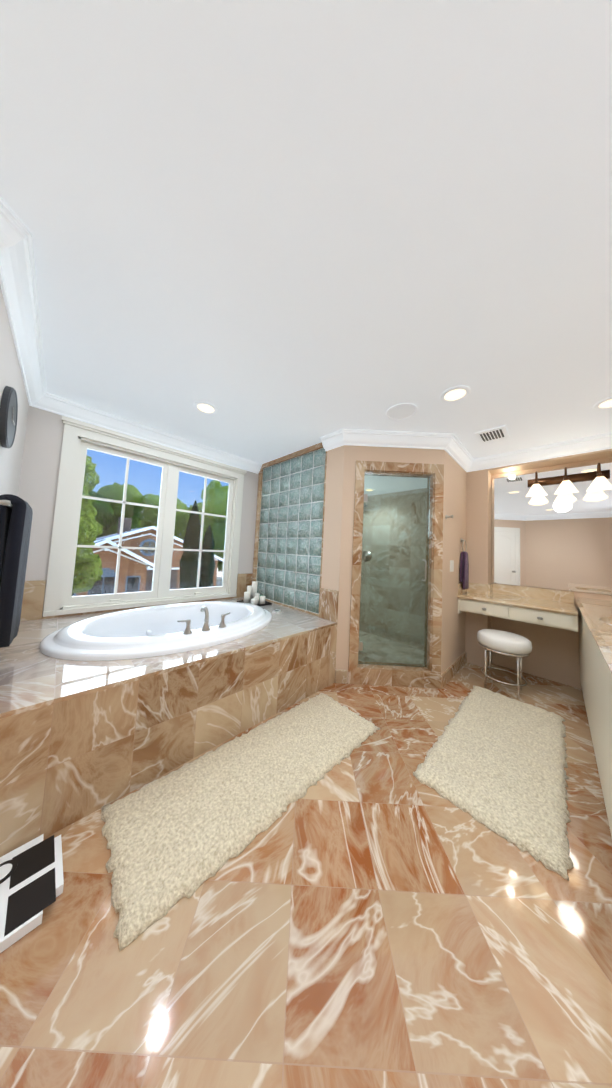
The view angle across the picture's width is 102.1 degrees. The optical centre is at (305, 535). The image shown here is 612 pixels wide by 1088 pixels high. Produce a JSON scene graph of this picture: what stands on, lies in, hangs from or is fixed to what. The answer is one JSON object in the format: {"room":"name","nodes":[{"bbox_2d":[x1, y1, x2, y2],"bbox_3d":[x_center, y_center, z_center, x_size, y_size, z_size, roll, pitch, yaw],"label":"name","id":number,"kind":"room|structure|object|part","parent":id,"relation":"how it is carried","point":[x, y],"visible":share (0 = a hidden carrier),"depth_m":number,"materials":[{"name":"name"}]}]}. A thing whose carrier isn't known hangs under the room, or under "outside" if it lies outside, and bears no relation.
{"room":"bathroom","nodes":[
{"label":"bathroom","id":0,"kind":"room"},
{"bbox_2d":[0,285,28,495],"bbox_3d":[-1.874,0.010,1.400,0.150,2.440,1.762,6,-5,-44],"label":"wall","id":1,"kind":"structure","parent":0,"point":[11,459],"depth_m":1.52,"materials":[{"name":"beige paint"}]},
{"bbox_2d":[0,386,17,447],"bbox_3d":[-1.652,-0.653,1.377,0.028,0.330,0.330,6,-5,-44],"label":"round wall clock","id":2,"kind":"object","parent":1,"relation":"attached to","point":[8,412],"visible":1,"depth_m":1.32,"materials":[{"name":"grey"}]},
{"bbox_2d":[0,494,32,647],"bbox_3d":[-1.645,0.171,1.358,0.139,0.767,0.675,6,-5,-44],"label":"towel rail","id":3,"kind":"object","parent":1,"relation":"attached to","point":[16,513],"visible":1,"depth_m":1.25,"materials":[{"name":"black fabric"}]},
{"bbox_2d":[18,406,258,615],"bbox_3d":[-0.962,0.182,3.441,4.430,2.440,0.160,6,-5,-44],"label":"wall","id":4,"kind":"structure","parent":0,"point":[38,485],"depth_m":2.10,"materials":[{"name":"beige paint"}]},
{"bbox_2d":[20,573,251,620],"bbox_3d":[-1.560,0.608,2.714,2.225,0.319,0.018,6,-5,-44],"label":"backsplash","id":5,"kind":"structure","parent":4,"relation":"attached to","point":[33,600],"depth_m":2.06,"materials":[{"name":"stone"}]},
{"bbox_2d":[43,416,246,616],"bbox_3d":[-1.558,-0.110,2.778,1.820,1.720,0.150,6,-5,-44],"label":"window","id":6,"kind":"structure","parent":4,"relation":"in","point":[80,438],"depth_m":2.56,"materials":[{"name":"white paint"}]},
{"bbox_3d":[-1.588,-0.064,2.803,1.530,1.490,0.004,6,-5,-44],"label":"window glass pane","id":7,"kind":"part","parent":6,"relation":"part of","materials":[{"name":"clear glass"}]},
{"bbox_2d":[252,442,326,616],"bbox_3d":[-0.227,-0.084,3.118,0.120,1.879,1.299,6,-5,-44],"label":"trim","id":8,"kind":"structure","parent":4,"relation":"attached to","point":[283,459],"depth_m":3.27,"materials":[{"name":"stone"}]},
{"bbox_2d":[256,448,324,613],"bbox_3d":[-0.206,-0.064,3.095,0.084,1.809,1.209,6,-5,-44],"label":"mortar","id":9,"kind":"object","parent":8,"relation":"in","point":[298,521],"visible":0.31,"depth_m":3.01,"materials":[{"name":"white"}]},
{"bbox_2d":[257,448,325,613],"bbox_3d":[-0.206,-0.064,3.095,0.090,1.790,1.190,6,-5,-44],"label":"glass wall","id":10,"kind":"structure","parent":8,"relation":"in","point":[293,529],"depth_m":2.98,"materials":[{"name":"teal glass"}]},
{"bbox_2d":[0,630,611,1087],"bbox_3d":[0.554,1.356,1.225,6.200,0.090,5.700,6,-5,-44],"label":"floor","id":11,"kind":"structure","parent":0,"point":[370,912],"depth_m":0.76,"materials":[{"name":"stone"}]},
{"bbox_2d":[0,834,63,952],"bbox_3d":[-1.031,1.220,0.826,0.316,0.035,0.316,6,-5,-44],"label":"bathroom scale","id":12,"kind":"object","parent":11,"relation":"on","point":[31,881],"visible":1,"depth_m":0.86,"materials":[{"name":"white"}]},
{"bbox_2d":[0,625,336,856],"bbox_3d":[-0.509,1.042,1.602,2.225,0.540,0.025,6,-5,-44],"label":"bathtub surround","id":13,"kind":"object","parent":11,"relation":"on","point":[64,764],"visible":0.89,"depth_m":1.24,"materials":[{"name":"stone"}]},
{"bbox_2d":[0,597,336,718],"bbox_3d":[-1.030,0.770,2.160,2.225,0.020,1.547,6,-5,-44],"label":"deck","id":14,"kind":"object","parent":13,"relation":"on","point":[32,677],"visible":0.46,"depth_m":1.36,"materials":[{"name":"stone"}]},
{"bbox_2d":[39,601,271,660],"bbox_3d":[-1.062,0.938,2.094,1.660,0.514,1.200,6,-5,-44],"label":"bathtub","id":15,"kind":"object","parent":14,"relation":"in","point":[148,631],"visible":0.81,"depth_m":1.84,"materials":[{"name":"white ceramic"}]},
{"bbox_2d":[177,606,229,634],"bbox_3d":[-0.741,0.598,1.806,0.385,0.157,0.128,6,-5,-44],"label":"tub faucet","id":16,"kind":"object","parent":15,"relation":"on","point":[205,627],"visible":1,"depth_m":1.77,"materials":[{"name":"silver metal"}]},
{"bbox_2d":[237,581,271,605],"bbox_3d":[-0.626,0.708,3.034,0.290,0.252,0.320,6,-5,-44],"label":"candles","id":17,"kind":"object","parent":14,"relation":"on","point":[252,596],"visible":0.92,"depth_m":2.99,"materials":[{"name":"white wax"}]},
{"bbox_2d":[101,693,379,950],"bbox_3d":[-0.207,1.299,1.445,1.508,0.035,0.594,6,-5,-44],"label":"area rug","id":18,"kind":"object","parent":11,"relation":"on","point":[173,838],"visible":0.98,"depth_m":1.15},
{"bbox_2d":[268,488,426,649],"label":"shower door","id":19,"kind":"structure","parent":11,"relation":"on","point":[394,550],"depth_m":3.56,"materials":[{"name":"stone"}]},
{"bbox_2d":[413,686,573,880],"bbox_3d":[1.331,1.389,1.683,1.474,0.035,0.624,6,-5,-44],"label":"area rug","id":20,"kind":"object","parent":11,"relation":"on","point":[496,763],"visible":1,"depth_m":1.42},
{"bbox_2d":[477,629,531,699],"bbox_3d":[1.915,1.219,2.403,0.420,0.522,0.420,6,-5,-44],"label":"vanity stool","id":21,"kind":"object","parent":11,"relation":"on","point":[518,647],"visible":1,"depth_m":2.30,"materials":[{"name":"white fabric"}]},
{"bbox_2d":[575,597,611,836],"bbox_3d":[2.055,0.973,1.387,2.537,0.900,0.648,6,-5,-44],"label":"cabinet","id":22,"kind":"object","parent":11,"relation":"on","point":[595,639],"depth_m":1.36,"materials":[{"name":"wood"}]},
{"bbox_2d":[0,0,611,463],"bbox_3d":[0.675,-1.121,1.379,6.200,0.060,5.700,6,-5,-44],"label":"ceiling","id":23,"kind":"structure","parent":0,"point":[270,230],"depth_m":0.88,"materials":[{"name":"white paint"}]},
{"bbox_2d":[194,401,216,413],"bbox_3d":[-0.877,-1.113,2.165,0.194,0.008,0.194,6,-5,-44],"label":"recessed light","id":24,"kind":"object","parent":23,"relation":"in","point":[205,407],"visible":1,"depth_m":2.16,"materials":[{"name":"white paint"}]},
{"bbox_2d":[386,403,417,420],"bbox_3d":[0.803,-1.036,2.082,0.250,0.010,0.250,6,-5,-44],"label":"ceiling speaker","id":25,"kind":"object","parent":23,"relation":"attached to","point":[401,411],"visible":1,"depth_m":2.07,"materials":[{"name":"white paint"}]},
{"bbox_2d":[440,386,470,402],"bbox_3d":[1.099,-1.038,1.825,0.194,0.008,0.194,6,-5,-44],"label":"recessed light","id":26,"kind":"object","parent":23,"relation":"in","point":[454,394],"visible":1,"depth_m":1.82,"materials":[{"name":"white paint"}]},
{"bbox_2d":[475,425,508,443],"bbox_3d":[1.793,-0.967,2.385,0.280,0.012,0.230,6,-5,-44],"label":"ceiling vent","id":27,"kind":"object","parent":23,"relation":"in","point":[493,434],"visible":1,"depth_m":2.37,"materials":[{"name":"white metal"}]},
{"bbox_2d":[593,397,611,409],"bbox_3d":[2.264,-0.981,1.824,0.194,0.008,0.194,6,-5,-44],"label":"recessed light","id":28,"kind":"object","parent":23,"relation":"in","point":[606,403],"visible":1,"depth_m":1.86,"materials":[{"name":"white paint"}]},
{"bbox_2d":[321,445,344,672],"bbox_3d":[0.298,0.188,2.556,0.120,2.440,0.230,6,-5,-44],"label":"wall pillar","id":29,"kind":"structure","parent":0,"point":[332,522],"depth_m":2.53,"materials":[{"name":"beige paint"}]},
{"bbox_2d":[336,445,443,682],"bbox_3d":[0.838,0.210,2.489,1.004,2.440,0.120,3,-4,0],"label":"wall","id":30,"kind":"structure","parent":0,"point":[352,454],"depth_m":2.46,"materials":[{"name":"beige paint"}]},
{"bbox_2d":[0,197,611,473],"bbox_3d":[0.511,-1.044,1.286,4.750,0.122,5.000,6,-5,-44],"label":"crown molding","id":31,"kind":"structure","parent":30,"relation":"attached to","point":[18,283],"depth_m":2.30,"materials":[{"name":"white paint"}]},
{"bbox_2d":[319,588,338,622],"bbox_3d":[-1.016,0.610,2.163,2.225,0.299,1.527,6,-5,-44],"label":"backsplash","id":32,"kind":"structure","parent":30,"relation":"attached to","point":[328,604],"depth_m":2.46,"materials":[{"name":"stone"}]},
{"bbox_2d":[358,474,429,666],"bbox_3d":[0.886,0.326,2.476,0.674,1.888,0.010,3,-4,0],"label":"shower door","id":33,"kind":"structure","parent":30,"relation":"attached to","point":[397,560],"depth_m":2.48,"materials":[{"name":"clear glass"}]},
{"bbox_2d":[359,494,426,650],"bbox_3d":[0.865,0.365,2.455,0.453,1.550,0.506,6,-5,-44],"label":"hardware piece","id":34,"kind":"object","parent":33,"relation":"attached to","point":[361,642],"visible":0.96,"depth_m":2.42,"materials":[{"name":"silver metal"}]},
{"bbox_2d":[348,460,443,688],"bbox_3d":[0.887,0.352,2.480,0.875,2.160,0.152,3,-4,0],"label":"door frame","id":35,"kind":"structure","parent":30,"relation":"attached to","point":[387,674],"depth_m":2.41,"materials":[{"name":"stone"}]},
{"bbox_2d":[335,652,466,688],"bbox_3d":[1.099,1.397,2.659,1.611,0.120,0.725,6,-5,-44],"label":"baseboard","id":36,"kind":"structure","parent":30,"relation":"attached to","point":[452,670],"depth_m":2.45,"materials":[{"name":"stone"}]},
{"bbox_2d":[364,475,426,495],"bbox_3d":[0.615,-0.717,3.407,1.378,0.060,2.122,6,-5,-44],"label":"ceiling soffit","id":37,"kind":"structure","parent":0,"point":[383,486],"depth_m":3.22,"materials":[{"name":"white paint"}]},
{"bbox_2d":[441,450,466,673],"bbox_3d":[1.613,0.266,2.780,0.890,2.440,0.120,6,-5,-44],"label":"wall","id":38,"kind":"structure","parent":0,"point":[454,533],"depth_m":2.66,"materials":[{"name":"beige paint"}]},
{"bbox_2d":[450,560,453,571],"bbox_3d":[1.548,0.323,2.622,0.115,0.120,0.010,6,-5,-44],"label":"switch plate","id":39,"kind":"object","parent":38,"relation":"attached to","point":[451,565],"visible":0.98,"depth_m":2.62,"materials":[{"name":"white plastic"}]},
{"bbox_2d":[460,538,468,589],"bbox_3d":[1.829,0.323,2.862,0.170,0.579,0.064,6,-5,-44],"label":"towel","id":40,"kind":"object","parent":38,"relation":"attached to","point":[464,570],"visible":1,"depth_m":2.82,"materials":[{"name":"purple fabric"}]},
{"bbox_2d":[465,449,611,688],"bbox_3d":[1.820,0.314,3.392,0.470,2.440,3.820,6,-5,-44],"label":"wall","id":41,"kind":"structure","parent":0,"point":[554,655],"depth_m":2.85,"materials":[{"name":"beige paint"}]},
{"bbox_2d":[458,582,574,603],"bbox_3d":[2.231,0.619,2.662,0.557,0.119,0.906,6,-5,-44],"label":"countertop","id":42,"kind":"structure","parent":41,"relation":"attached to","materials":[{"name":"stone"}]},
{"bbox_2d":[457,582,577,631],"bbox_3d":[2.206,0.722,2.636,0.613,0.330,0.906,6,-5,-44],"label":"makeup desk","id":43,"kind":"object","parent":41,"relation":"attached to","point":[549,607],"visible":0.98,"depth_m":2.55,"materials":[{"name":"stone"}]},
{"bbox_2d":[492,462,611,594],"bbox_3d":[2.765,-0.073,2.593,0.006,1.295,1.326,6,-5,-44],"label":"makeup mirror","id":44,"kind":"object","parent":41,"relation":"attached to","point":[551,540],"visible":1,"depth_m":2.67,"materials":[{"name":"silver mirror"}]},
{"bbox_2d":[526,463,611,496],"bbox_3d":[2.663,-0.549,2.536,0.291,0.300,0.617,6,-5,-44],"label":"sconce","id":45,"kind":"object","parent":41,"relation":"attached to","point":[600,482],"visible":1,"depth_m":2.50,"materials":[{"name":"white glass"}]},
{"label":"outside","id":46,"kind":"structure","parent":0,"visible":0},
{"bbox_2d":[216,568,221,585],"bbox_3d":[-25.578,5.194,39.957,100.000,0.200,85.800,6,-5,-44],"label":"ground","id":47,"kind":"structure","parent":46,"point":[218,581],"depth_m":29.08,"materials":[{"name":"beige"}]},
{"bbox_2d":[72,456,102,592],"bbox_3d":[-9.834,-0.298,8.150,5.465,8.338,5.674,6,-5,-44],"label":"tree","id":48,"kind":"object","parent":47,"relation":"on","point":[83,526],"depth_m":9.85,"materials":[{"name":"green plant"}]},
{"bbox_2d":[86,491,119,537],"bbox_3d":[-22.930,-0.286,24.250,9.592,9.042,10.117,6,-5,-44],"label":"tree","id":49,"kind":"object","parent":47,"relation":"on","point":[100,520],"depth_m":23.46,"materials":[{"name":"green plant"}]},
{"bbox_2d":[97,482,187,538],"bbox_3d":[-19.239,-0.338,29.694,10.053,10.178,9.885,6,-5,-44],"label":"tree","id":50,"kind":"object","parent":47,"relation":"on","point":[134,514],"depth_m":26.71,"materials":[{"name":"green plant"}]},
{"bbox_2d":[72,517,222,595],"bbox_3d":[-11.886,1.577,17.935,10.700,5.600,8.440,6,-5,-44],"label":"house","id":51,"kind":"structure","parent":47,"relation":"on","point":[110,585],"depth_m":14.69,"materials":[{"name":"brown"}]},
{"bbox_2d":[179,480,227,571],"bbox_3d":[-9.873,-0.294,29.048,9.413,10.921,9.858,6,-5,-44],"label":"tree","id":52,"kind":"object","parent":47,"relation":"on","point":[217,485],"depth_m":25.43,"materials":[{"name":"green plant"}]},
{"bbox_3d":[0.573,0.250,3.341,1.380,2.440,2.138,6,-5,-44],"label":"lining","id":53,"kind":"object","parent":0,"visible":0},
{"bbox_2d":[362,551,371,561],"bbox_3d":[0.936,0.330,3.882,0.064,0.186,0.170,6,-5,-44],"label":"valve","id":54,"kind":"object","parent":53,"relation":"attached to","point":[368,557],"depth_m":3.87,"materials":[{"name":"silver metal"}]},
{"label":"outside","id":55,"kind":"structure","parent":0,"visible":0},
{"bbox_2d":[179,500,200,588],"bbox_3d":[-5.152,1.177,11.091,0.913,5.600,0.950,6,-5,-44],"label":"cypress tree","id":56,"kind":"object","parent":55,"point":[193,562],"depth_m":10.86,"materials":[{"name":"green plant"}]},
{"bbox_2d":[199,524,215,587],"bbox_3d":[-4.862,1.748,11.974,0.952,4.600,0.859,6,-5,-44],"label":"cypress tree","id":57,"kind":"object","parent":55,"point":[206,542],"depth_m":11.80,"materials":[{"name":"green plant"}]}
]}

